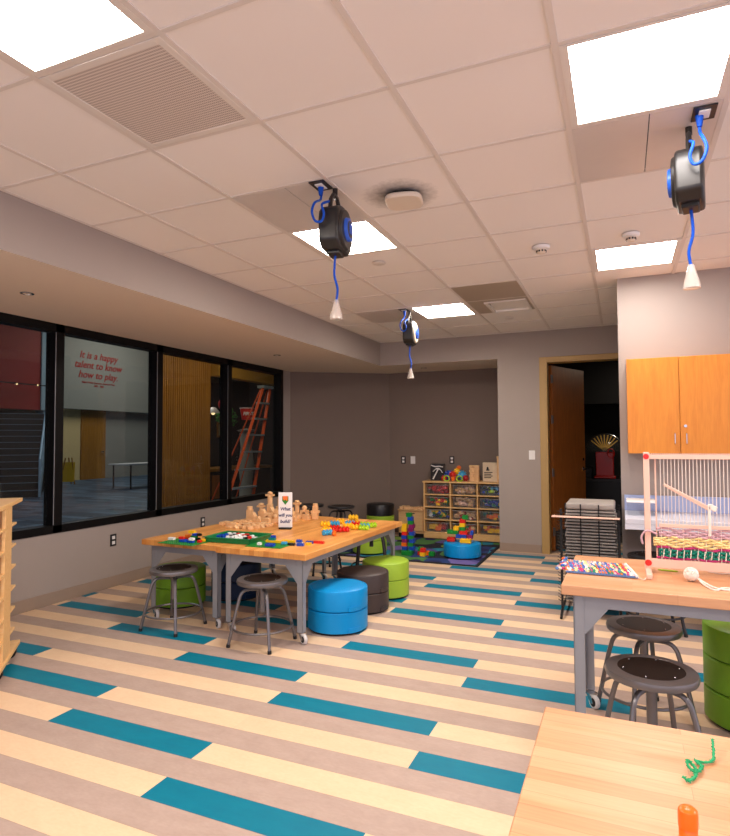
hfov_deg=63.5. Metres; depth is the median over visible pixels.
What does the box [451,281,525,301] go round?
ceiling panel
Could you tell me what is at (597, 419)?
wall
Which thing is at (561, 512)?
wire shelf
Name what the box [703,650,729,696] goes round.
cushion
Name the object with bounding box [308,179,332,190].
outlet
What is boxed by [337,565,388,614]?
pouf
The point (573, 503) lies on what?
tote
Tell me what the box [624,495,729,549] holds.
countertop
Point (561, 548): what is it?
wire shelf
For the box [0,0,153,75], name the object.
ceiling light
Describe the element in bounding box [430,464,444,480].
box
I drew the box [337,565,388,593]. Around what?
cushion
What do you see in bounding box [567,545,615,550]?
tray
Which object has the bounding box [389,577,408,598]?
cushion
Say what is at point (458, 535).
brick
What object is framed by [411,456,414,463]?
wall switch
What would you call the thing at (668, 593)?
work table
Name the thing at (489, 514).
toy pieces
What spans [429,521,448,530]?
toy pieces
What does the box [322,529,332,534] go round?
toy
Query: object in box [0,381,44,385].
wall rail
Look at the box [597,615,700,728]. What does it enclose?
stool
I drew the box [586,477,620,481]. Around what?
countertop
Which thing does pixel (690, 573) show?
yarn ball
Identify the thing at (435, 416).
wall niche
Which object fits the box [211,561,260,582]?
cushion
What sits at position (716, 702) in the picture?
cushion
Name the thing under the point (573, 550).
tray
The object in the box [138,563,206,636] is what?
stool
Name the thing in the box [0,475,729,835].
floor
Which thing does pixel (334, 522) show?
toy
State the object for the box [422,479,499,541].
cubby shelf
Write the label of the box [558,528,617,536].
wire shelf
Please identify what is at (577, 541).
tray
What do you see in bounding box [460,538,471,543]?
brick
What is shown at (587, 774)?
work table
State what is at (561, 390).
door
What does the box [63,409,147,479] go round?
wall
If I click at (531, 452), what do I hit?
wall switch
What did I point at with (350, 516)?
toy
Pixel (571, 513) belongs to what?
tray
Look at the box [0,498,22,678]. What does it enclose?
shelf
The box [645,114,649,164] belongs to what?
trim
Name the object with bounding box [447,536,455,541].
brick
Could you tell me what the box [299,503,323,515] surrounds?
stool
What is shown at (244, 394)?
wall
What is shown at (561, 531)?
wire shelf
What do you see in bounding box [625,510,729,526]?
countertop
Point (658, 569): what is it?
needle
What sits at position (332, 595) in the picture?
cushion
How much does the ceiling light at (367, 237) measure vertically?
0.086 m
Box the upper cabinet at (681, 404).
[626,354,729,453]
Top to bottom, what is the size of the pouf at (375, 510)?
0.509 m
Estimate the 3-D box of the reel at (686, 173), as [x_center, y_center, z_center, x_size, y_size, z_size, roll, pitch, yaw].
[1.418,-0.929,2.586,0.164,0.723,0.312,-2,-3,31]
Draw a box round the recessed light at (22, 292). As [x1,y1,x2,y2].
[20,291,33,294]
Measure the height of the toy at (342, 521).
0.046 m
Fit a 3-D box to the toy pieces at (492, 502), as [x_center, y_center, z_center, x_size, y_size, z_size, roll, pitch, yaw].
[1.821,1.206,8.358,0.319,0.125,0.296,-1,-2,23]
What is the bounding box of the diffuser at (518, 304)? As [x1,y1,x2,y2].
[484,298,531,312]
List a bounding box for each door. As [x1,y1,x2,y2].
[80,410,105,479]
[539,353,617,553]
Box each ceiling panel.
[233,183,366,231]
[356,308,423,322]
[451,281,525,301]
[467,296,534,313]
[572,99,723,181]
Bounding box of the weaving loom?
[640,452,729,579]
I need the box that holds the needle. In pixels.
[658,569,677,571]
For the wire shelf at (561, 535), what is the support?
attached to the drying rack
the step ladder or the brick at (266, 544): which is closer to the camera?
the brick at (266, 544)
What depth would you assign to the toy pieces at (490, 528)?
8.27 m
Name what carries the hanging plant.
hanging from the wall at (244, 394)
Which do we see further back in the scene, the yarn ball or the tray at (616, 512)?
the tray at (616, 512)
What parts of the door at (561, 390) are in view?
kick plate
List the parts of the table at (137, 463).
leg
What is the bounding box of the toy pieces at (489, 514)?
[483,511,498,519]
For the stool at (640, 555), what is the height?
0.554 m
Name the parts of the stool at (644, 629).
leg, leg, leg, leg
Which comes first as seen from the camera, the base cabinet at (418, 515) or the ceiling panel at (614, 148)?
the ceiling panel at (614, 148)
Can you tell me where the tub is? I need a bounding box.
[626,498,654,512]
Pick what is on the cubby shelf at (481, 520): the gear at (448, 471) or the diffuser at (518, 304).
the gear at (448, 471)
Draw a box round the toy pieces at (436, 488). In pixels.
[428,484,448,492]
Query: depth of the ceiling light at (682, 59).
2.28 m
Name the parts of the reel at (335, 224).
supply cord, drop cord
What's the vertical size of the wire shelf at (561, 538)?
0.017 m
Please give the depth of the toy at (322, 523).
5.40 m
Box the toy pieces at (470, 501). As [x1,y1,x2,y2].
[455,497,476,506]
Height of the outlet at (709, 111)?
0.012 m
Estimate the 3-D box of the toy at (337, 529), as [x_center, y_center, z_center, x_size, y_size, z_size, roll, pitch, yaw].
[-0.240,0.957,5.081,0.098,0.046,0.064,-1,-2,23]
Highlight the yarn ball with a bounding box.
[683,567,729,590]
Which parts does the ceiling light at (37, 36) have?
plate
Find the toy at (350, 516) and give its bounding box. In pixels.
[348,514,357,519]
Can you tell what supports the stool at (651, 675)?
on the floor
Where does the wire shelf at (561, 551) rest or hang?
attached to the drying rack
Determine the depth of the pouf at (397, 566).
5.29 m
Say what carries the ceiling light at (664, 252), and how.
attached to the ceiling
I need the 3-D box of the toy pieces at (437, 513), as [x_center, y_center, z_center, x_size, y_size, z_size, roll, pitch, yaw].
[1.108,1.398,8.659,0.320,0.124,0.290,-1,-2,23]
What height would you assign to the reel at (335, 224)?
0.723 m
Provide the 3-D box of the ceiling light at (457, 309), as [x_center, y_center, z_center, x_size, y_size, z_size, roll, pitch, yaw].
[0.848,-1.184,6.313,0.586,0.086,0.586,-1,-2,23]
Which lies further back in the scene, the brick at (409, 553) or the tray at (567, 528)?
the brick at (409, 553)
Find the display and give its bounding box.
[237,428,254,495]
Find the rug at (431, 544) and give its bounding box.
[340,536,499,566]
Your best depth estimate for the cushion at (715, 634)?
2.91 m
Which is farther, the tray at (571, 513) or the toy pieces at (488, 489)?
the toy pieces at (488, 489)
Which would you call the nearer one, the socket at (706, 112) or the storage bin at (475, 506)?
the socket at (706, 112)
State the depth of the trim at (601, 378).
9.88 m
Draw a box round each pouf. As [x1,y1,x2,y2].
[156,561,205,608]
[211,561,260,601]
[308,578,367,635]
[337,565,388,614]
[353,537,386,554]
[362,555,408,599]
[367,502,393,520]
[444,539,480,559]
[702,619,729,731]
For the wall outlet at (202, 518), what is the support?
attached to the wall at (49, 563)
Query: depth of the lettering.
22.84 m
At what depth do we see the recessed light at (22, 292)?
4.18 m
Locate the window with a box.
[0,312,282,539]
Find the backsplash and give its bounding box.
[624,495,729,513]
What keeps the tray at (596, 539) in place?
in the drying rack
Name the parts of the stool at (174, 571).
leg, leg, leg, leg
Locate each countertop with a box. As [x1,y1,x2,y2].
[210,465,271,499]
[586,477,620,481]
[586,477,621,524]
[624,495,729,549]
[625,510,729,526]
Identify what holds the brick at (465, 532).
on the brick at (458, 535)
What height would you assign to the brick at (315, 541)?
0.020 m
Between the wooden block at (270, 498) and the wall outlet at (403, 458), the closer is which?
the wooden block at (270, 498)
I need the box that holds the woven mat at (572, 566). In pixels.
[555,557,645,579]
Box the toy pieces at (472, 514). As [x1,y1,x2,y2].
[454,510,476,519]
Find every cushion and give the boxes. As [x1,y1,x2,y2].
[156,561,205,588]
[156,582,205,607]
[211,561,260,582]
[211,579,255,599]
[308,578,367,612]
[308,605,367,634]
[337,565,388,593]
[362,555,408,580]
[367,515,393,520]
[367,588,388,613]
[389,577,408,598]
[702,619,729,663]
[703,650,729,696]
[704,682,729,729]
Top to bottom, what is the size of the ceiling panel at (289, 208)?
0.011 m
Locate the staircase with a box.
[0,413,44,497]
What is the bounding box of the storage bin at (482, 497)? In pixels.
[479,497,498,508]
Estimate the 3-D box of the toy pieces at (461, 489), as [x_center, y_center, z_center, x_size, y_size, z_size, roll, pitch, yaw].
[1.467,1.031,8.517,0.303,0.123,0.292,-1,-2,23]
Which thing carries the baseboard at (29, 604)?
attached to the wall at (49, 563)
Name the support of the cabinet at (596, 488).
on the floor
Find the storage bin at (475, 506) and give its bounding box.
[454,496,476,507]
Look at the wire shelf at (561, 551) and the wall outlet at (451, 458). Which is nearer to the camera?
the wire shelf at (561, 551)
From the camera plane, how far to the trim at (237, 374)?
11.60 m
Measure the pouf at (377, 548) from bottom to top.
0.330 m
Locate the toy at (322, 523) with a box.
[320,521,329,525]
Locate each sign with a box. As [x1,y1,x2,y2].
[63,458,74,483]
[278,492,291,529]
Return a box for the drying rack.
[551,503,621,618]
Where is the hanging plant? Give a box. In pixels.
[215,408,237,425]
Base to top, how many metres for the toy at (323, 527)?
0.046 m
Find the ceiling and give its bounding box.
[0,0,729,342]
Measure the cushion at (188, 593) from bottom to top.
0.151 m
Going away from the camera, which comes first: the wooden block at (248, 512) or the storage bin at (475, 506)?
the wooden block at (248, 512)
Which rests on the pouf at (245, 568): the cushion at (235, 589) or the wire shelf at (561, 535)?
the cushion at (235, 589)
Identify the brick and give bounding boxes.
[265,543,274,546]
[266,539,285,542]
[313,540,324,543]
[401,550,412,555]
[447,529,458,533]
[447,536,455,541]
[456,533,466,537]
[459,530,467,534]
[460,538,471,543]
[462,515,468,519]
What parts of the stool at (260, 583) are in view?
leg, leg, leg, leg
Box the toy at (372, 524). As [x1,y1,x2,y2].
[368,522,376,527]
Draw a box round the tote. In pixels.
[566,498,614,510]
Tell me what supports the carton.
on the cubby shelf at (481, 520)
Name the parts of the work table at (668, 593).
leg, leg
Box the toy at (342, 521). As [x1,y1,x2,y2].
[335,519,344,523]
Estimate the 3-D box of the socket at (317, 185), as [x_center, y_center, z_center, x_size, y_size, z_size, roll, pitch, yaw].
[-0.238,-1.250,3.188,0.044,0.007,0.070,-1,-2,23]
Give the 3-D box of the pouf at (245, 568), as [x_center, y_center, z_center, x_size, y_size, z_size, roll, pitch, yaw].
[-1.181,1.469,5.434,0.454,0.330,0.447,-2,-3,43]
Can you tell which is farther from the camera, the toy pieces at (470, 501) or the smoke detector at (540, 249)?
the toy pieces at (470, 501)
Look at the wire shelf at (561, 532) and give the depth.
4.71 m
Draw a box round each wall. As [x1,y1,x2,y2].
[0,324,148,412]
[0,376,273,490]
[11,370,289,602]
[36,332,45,413]
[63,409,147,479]
[290,372,389,518]
[497,325,617,544]
[584,405,620,476]
[617,267,729,562]
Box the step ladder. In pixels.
[211,385,273,499]
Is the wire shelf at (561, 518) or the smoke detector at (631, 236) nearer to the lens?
the smoke detector at (631, 236)
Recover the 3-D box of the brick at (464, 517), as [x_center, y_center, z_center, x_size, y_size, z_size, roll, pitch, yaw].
[1.211,1.196,7.122,0.064,0.051,0.064,-1,-2,23]
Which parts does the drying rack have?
corner post, corner post, wooden strip, corner post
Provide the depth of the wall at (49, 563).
5.70 m
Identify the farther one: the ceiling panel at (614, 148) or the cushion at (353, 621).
the cushion at (353, 621)
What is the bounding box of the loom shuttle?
[663,484,717,536]
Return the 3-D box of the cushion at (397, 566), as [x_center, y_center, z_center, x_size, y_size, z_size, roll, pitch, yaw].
[0.191,1.378,5.453,0.430,0.161,0.430,0,-2,-7]
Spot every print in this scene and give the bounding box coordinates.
[431,465,442,478]
[484,467,492,477]
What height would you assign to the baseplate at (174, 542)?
0.006 m
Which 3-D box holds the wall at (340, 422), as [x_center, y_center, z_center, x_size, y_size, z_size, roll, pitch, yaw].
[-0.380,0.226,9.174,1.596,3.100,0.160,0,-2,-13]
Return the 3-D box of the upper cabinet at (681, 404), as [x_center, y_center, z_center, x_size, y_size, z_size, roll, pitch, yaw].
[2.512,-0.098,4.731,0.750,0.760,0.329,-1,-2,23]
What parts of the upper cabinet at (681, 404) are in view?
door, door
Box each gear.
[444,470,450,479]
[449,471,456,476]
[458,470,466,478]
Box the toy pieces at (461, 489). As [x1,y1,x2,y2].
[455,485,476,493]
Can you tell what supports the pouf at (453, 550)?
on the rug at (431, 544)
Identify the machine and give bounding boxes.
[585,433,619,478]
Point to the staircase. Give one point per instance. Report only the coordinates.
(22, 435)
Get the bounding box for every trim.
[211,364,273,385]
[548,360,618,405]
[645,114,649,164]
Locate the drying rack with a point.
(563, 600)
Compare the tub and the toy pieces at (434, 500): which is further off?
the toy pieces at (434, 500)
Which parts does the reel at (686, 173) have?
drop cord, supply cord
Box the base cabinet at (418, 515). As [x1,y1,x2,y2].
[398,506,424,537]
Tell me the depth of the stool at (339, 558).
6.33 m
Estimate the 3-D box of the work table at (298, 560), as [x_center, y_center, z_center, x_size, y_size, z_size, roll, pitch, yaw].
[-0.375,1.297,5.042,0.775,0.635,1.830,-1,-2,25]
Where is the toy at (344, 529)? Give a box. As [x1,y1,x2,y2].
[339,526,348,531]
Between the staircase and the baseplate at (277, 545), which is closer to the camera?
the baseplate at (277, 545)
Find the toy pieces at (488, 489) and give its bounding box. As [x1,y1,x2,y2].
[482,485,498,494]
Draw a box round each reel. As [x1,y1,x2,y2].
[311,186,352,301]
[399,311,418,378]
[667,114,708,283]
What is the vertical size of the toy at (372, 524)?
0.046 m
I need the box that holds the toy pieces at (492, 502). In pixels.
[483,498,498,506]
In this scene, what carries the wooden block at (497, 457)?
on the cubby shelf at (481, 520)
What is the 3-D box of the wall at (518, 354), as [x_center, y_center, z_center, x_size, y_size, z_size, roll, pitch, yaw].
[4.242,0.121,7.081,5.065,3.100,0.970,-1,-2,23]
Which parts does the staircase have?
handrail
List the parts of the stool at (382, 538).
leg, leg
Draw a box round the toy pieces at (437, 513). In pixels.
[429,509,449,517]
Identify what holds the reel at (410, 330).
hanging from the ceiling panel at (387, 315)
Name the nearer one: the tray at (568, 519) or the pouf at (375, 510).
the tray at (568, 519)
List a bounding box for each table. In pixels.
[109,462,147,488]
[142,516,332,627]
[216,518,401,644]
[508,707,729,835]
[561,555,729,713]
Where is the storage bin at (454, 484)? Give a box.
[454,484,476,494]
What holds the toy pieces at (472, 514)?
in the storage bin
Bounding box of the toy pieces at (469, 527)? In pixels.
[456,523,476,532]
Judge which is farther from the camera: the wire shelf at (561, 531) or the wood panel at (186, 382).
the wood panel at (186, 382)
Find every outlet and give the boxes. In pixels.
[110,534,115,546]
[201,517,204,526]
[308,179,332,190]
[401,456,405,463]
[449,456,453,463]
[691,103,717,121]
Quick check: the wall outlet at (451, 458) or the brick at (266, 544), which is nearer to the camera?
the brick at (266, 544)
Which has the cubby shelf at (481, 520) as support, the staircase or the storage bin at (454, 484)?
the storage bin at (454, 484)
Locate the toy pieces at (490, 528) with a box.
[483,524,499,532]
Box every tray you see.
[203,531,273,544]
[565,509,615,516]
[565,520,615,525]
[565,521,616,528]
[565,531,616,538]
[565,542,616,547]
[565,547,617,557]
[566,509,614,513]
[566,518,614,522]
[566,527,614,532]
[566,529,615,535]
[566,536,614,541]
[566,539,616,544]
[566,548,616,554]
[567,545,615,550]
[569,512,616,519]
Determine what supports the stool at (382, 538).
on the floor
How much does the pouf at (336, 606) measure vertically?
0.330 m
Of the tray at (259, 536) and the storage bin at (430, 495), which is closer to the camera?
the tray at (259, 536)
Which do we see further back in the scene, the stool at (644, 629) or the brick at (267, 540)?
the brick at (267, 540)
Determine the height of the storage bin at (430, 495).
0.135 m
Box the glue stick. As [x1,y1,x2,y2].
[677,804,698,835]
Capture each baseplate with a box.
[158,538,207,545]
[245,541,288,548]
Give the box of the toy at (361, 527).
[359,524,368,529]
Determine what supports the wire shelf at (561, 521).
attached to the drying rack
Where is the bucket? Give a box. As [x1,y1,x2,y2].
[239,407,254,419]
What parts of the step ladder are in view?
rail, leg, rail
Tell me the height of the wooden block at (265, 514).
0.039 m
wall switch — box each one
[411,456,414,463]
[529,450,534,459]
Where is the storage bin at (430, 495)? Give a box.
[427,495,449,506]
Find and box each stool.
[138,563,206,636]
[226,573,296,654]
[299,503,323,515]
[312,553,341,575]
[328,504,353,517]
[351,536,385,565]
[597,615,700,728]
[604,654,700,732]
[625,551,687,637]
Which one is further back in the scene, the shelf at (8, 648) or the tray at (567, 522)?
the tray at (567, 522)
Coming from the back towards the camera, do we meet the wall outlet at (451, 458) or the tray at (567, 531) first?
the wall outlet at (451, 458)
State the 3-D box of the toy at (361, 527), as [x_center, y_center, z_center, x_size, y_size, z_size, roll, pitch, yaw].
[-0.010,0.959,5.179,0.098,0.046,0.064,-1,-2,18]
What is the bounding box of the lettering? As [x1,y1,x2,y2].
[75,350,122,387]
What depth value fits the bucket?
11.67 m
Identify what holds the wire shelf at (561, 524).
attached to the drying rack
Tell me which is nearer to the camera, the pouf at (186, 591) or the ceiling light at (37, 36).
the ceiling light at (37, 36)
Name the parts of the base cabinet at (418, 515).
door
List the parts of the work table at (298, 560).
leg, leg, leg, leg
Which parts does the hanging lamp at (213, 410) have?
lamp shade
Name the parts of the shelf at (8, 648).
panel, panel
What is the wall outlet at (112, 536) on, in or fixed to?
attached to the wall at (49, 563)
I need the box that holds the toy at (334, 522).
[330,520,339,525]
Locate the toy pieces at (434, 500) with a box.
[429,496,449,505]
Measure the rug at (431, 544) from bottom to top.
0.012 m
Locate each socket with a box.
[315,183,326,188]
[698,108,710,118]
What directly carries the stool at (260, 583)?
on the floor
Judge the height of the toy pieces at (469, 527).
0.125 m
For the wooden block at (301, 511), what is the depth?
5.99 m
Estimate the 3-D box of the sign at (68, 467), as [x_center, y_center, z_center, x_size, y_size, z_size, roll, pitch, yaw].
[-10.081,1.804,20.139,0.479,0.914,0.480,0,-2,-12]
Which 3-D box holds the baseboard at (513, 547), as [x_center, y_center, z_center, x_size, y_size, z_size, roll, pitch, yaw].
[1.970,1.646,7.478,0.520,0.105,0.012,-1,-2,23]
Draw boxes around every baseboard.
[10,555,204,615]
[500,542,541,553]
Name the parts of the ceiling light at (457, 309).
plate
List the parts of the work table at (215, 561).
leg, leg, leg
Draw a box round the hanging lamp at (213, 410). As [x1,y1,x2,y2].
[210,377,219,414]
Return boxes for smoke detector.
[532,244,549,254]
[622,231,639,241]
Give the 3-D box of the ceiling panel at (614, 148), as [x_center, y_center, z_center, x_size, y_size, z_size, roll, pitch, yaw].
[1.310,-1.289,2.788,0.586,0.011,0.586,-1,-2,23]
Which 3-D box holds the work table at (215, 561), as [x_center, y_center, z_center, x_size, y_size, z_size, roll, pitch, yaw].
[-1.062,1.315,5.405,0.775,0.635,1.830,-1,-2,25]
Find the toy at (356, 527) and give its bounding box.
[351,524,359,529]
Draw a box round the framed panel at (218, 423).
[217,422,219,436]
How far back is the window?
6.35 m
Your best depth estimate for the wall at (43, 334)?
20.59 m
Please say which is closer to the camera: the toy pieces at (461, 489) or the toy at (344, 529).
the toy at (344, 529)
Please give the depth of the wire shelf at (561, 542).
4.71 m
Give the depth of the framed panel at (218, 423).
14.77 m
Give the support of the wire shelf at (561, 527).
attached to the drying rack
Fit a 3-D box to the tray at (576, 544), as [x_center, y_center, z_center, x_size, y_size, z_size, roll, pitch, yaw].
[1.881,1.026,4.894,0.391,0.014,0.421,-1,-2,23]
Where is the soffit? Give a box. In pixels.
[0,191,496,373]
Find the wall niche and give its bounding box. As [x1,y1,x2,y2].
[389,368,498,531]
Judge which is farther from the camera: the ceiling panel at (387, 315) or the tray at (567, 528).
the ceiling panel at (387, 315)
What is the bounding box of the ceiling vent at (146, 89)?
[39,36,255,147]
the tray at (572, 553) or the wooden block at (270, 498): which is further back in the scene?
the wooden block at (270, 498)
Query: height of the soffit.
0.623 m
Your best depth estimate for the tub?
4.68 m
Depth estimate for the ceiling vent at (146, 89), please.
2.35 m
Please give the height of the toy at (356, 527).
0.046 m
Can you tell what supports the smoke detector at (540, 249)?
attached to the ceiling
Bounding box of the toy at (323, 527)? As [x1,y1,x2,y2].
[322,526,331,530]
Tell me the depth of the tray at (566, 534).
4.71 m
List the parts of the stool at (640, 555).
leg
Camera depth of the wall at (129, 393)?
21.97 m
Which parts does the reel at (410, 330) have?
supply cord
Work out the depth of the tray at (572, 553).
4.71 m
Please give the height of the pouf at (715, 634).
0.494 m
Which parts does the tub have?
lid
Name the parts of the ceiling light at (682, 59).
plate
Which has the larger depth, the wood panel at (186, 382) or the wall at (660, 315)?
the wood panel at (186, 382)
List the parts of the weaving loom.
post, knob, warp rod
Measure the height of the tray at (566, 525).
0.014 m
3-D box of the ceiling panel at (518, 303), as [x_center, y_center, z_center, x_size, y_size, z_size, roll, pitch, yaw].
[1.407,-1.178,6.070,0.586,0.072,0.586,-1,-2,23]
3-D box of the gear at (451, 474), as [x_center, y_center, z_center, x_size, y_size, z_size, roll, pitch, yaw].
[1.272,0.822,8.560,0.110,0.110,0.079,-1,-2,23]
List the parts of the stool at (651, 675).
leg, leg, leg, leg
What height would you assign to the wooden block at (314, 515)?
0.060 m
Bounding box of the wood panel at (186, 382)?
[162,355,210,506]
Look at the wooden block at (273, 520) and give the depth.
5.63 m
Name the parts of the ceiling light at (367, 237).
plate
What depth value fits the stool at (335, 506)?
7.81 m
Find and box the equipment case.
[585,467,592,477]
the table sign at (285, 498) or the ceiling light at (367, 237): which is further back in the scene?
the table sign at (285, 498)
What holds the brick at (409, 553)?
on the rug at (431, 544)
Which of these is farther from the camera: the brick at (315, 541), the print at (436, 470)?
the print at (436, 470)
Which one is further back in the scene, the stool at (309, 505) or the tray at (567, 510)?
the stool at (309, 505)
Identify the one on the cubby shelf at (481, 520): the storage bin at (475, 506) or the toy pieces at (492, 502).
the storage bin at (475, 506)
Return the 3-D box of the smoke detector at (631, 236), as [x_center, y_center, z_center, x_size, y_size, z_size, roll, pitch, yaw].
[1.789,-1.212,3.970,0.110,0.052,0.110,-1,-2,23]
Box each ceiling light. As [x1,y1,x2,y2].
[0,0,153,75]
[288,219,400,257]
[410,303,476,318]
[559,2,729,126]
[591,239,681,271]
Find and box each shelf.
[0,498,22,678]
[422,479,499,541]
[558,508,618,514]
[558,517,611,520]
[558,520,618,524]
[558,523,618,527]
[558,525,618,533]
[558,526,618,530]
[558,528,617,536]
[558,531,617,539]
[558,534,618,543]
[558,537,618,546]
[558,540,618,549]
[558,547,618,552]
[558,550,616,555]
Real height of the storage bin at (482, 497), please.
0.135 m
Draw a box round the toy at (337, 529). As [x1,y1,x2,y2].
[332,526,341,531]
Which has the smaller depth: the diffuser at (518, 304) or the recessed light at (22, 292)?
the recessed light at (22, 292)
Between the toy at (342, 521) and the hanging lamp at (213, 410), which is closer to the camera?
the toy at (342, 521)
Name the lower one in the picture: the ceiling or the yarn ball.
the yarn ball
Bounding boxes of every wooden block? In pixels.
[246,509,252,515]
[264,513,271,517]
[268,496,272,503]
[271,518,278,522]
[300,510,308,513]
[312,513,318,518]
[496,456,498,481]
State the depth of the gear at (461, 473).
8.50 m
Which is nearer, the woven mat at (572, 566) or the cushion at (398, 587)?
the woven mat at (572, 566)
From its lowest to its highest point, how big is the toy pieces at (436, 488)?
0.127 m
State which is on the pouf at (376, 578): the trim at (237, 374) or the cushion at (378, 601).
the cushion at (378, 601)
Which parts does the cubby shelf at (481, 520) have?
panel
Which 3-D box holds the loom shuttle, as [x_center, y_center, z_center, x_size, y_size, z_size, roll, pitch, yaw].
[1.504,0.424,2.727,0.219,0.236,0.013,-1,-2,23]
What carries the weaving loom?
on the work table at (668, 593)
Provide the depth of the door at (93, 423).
22.86 m
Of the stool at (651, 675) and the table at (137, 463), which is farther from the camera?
the table at (137, 463)
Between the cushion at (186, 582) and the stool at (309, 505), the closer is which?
the cushion at (186, 582)
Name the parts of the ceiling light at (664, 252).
plate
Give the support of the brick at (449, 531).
on the brick at (458, 535)
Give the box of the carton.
[483,462,496,481]

